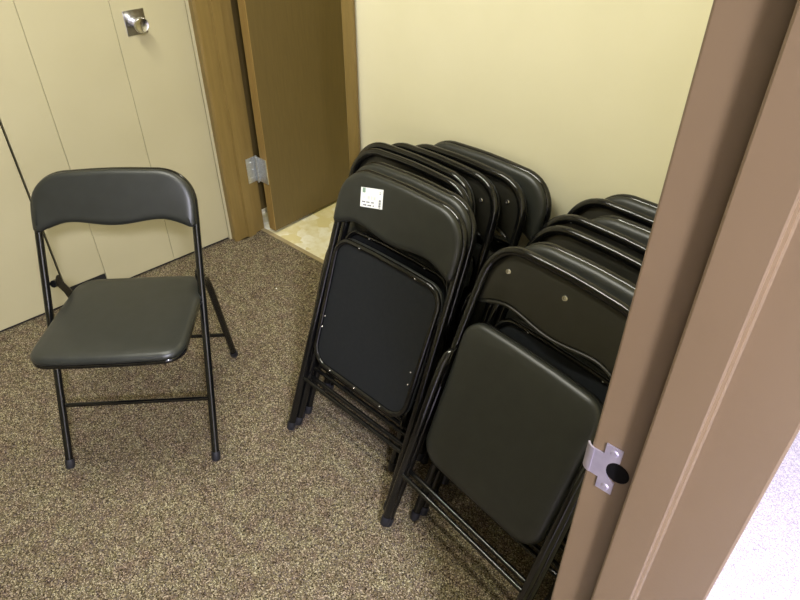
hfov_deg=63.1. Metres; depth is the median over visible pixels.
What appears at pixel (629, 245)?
folding chair
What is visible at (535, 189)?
folding chair
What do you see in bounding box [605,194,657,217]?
folding chair
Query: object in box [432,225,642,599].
folding chair
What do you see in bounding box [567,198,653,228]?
folding chair
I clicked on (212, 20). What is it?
trim
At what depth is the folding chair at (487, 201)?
1.66 m
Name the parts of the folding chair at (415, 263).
leg, seat, backrest, leg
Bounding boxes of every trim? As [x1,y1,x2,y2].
[188,0,360,241]
[230,0,266,208]
[261,228,323,263]
[551,0,799,599]
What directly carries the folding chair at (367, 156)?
on the floor
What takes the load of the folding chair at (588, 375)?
on the floor
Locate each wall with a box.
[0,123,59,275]
[354,0,713,247]
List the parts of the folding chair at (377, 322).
leg, seat, backrest, leg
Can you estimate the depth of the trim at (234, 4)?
2.69 m
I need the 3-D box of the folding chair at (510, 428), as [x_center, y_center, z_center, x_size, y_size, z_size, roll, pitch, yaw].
[0.223,0.326,1.465,0.369,0.798,0.448,-27,45,-31]
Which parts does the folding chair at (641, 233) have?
frame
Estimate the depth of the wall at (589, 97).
1.56 m
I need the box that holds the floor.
[0,200,799,599]
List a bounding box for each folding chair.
[30,167,237,468]
[287,170,468,510]
[303,162,476,488]
[315,148,471,472]
[322,143,499,463]
[344,144,526,392]
[359,142,474,214]
[380,246,629,599]
[410,242,635,599]
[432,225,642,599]
[435,140,551,250]
[441,214,646,484]
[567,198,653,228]
[591,215,650,244]
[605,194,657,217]
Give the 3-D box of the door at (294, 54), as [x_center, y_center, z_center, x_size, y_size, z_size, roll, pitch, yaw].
[-0.366,-1.276,2.537,0.074,2.011,0.774,28,46,32]
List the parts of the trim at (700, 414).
plate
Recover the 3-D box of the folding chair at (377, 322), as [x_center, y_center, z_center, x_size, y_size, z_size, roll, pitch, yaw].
[-0.084,0.105,1.747,0.448,0.806,0.322,30,47,33]
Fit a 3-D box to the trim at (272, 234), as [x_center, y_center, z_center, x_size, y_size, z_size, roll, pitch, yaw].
[-0.348,-0.153,2.787,0.745,0.053,0.020,28,46,32]
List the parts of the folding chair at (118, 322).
leg, backrest, seat, leg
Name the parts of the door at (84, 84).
panel, panel, panel, knob, panel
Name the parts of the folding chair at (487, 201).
leg, leg, panel, seat, backrest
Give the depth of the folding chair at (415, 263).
1.66 m
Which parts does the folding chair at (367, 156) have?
leg, seat, leg, panel, backrest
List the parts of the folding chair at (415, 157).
backrest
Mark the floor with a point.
(145, 510)
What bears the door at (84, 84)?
in the wall
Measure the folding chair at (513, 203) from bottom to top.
0.818 m
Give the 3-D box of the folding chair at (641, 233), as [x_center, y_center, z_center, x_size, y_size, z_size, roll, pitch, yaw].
[0.466,0.246,1.557,0.308,0.811,0.448,-27,45,-31]
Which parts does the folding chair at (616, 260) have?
frame, leg, seat, panel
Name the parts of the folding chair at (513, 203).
frame, seat, leg, panel, backrest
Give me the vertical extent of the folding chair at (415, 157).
0.814 m
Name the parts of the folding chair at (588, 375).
leg, seat, backrest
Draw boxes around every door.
[0,0,231,331]
[237,0,349,230]
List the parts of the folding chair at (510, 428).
leg, seat, backrest, leg, panel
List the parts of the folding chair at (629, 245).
frame, panel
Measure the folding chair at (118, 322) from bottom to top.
0.761 m
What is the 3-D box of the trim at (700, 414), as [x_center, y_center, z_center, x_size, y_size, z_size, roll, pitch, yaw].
[-0.066,0.381,0.325,0.144,2.100,0.990,28,46,32]
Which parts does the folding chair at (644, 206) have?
frame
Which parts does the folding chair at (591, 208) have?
panel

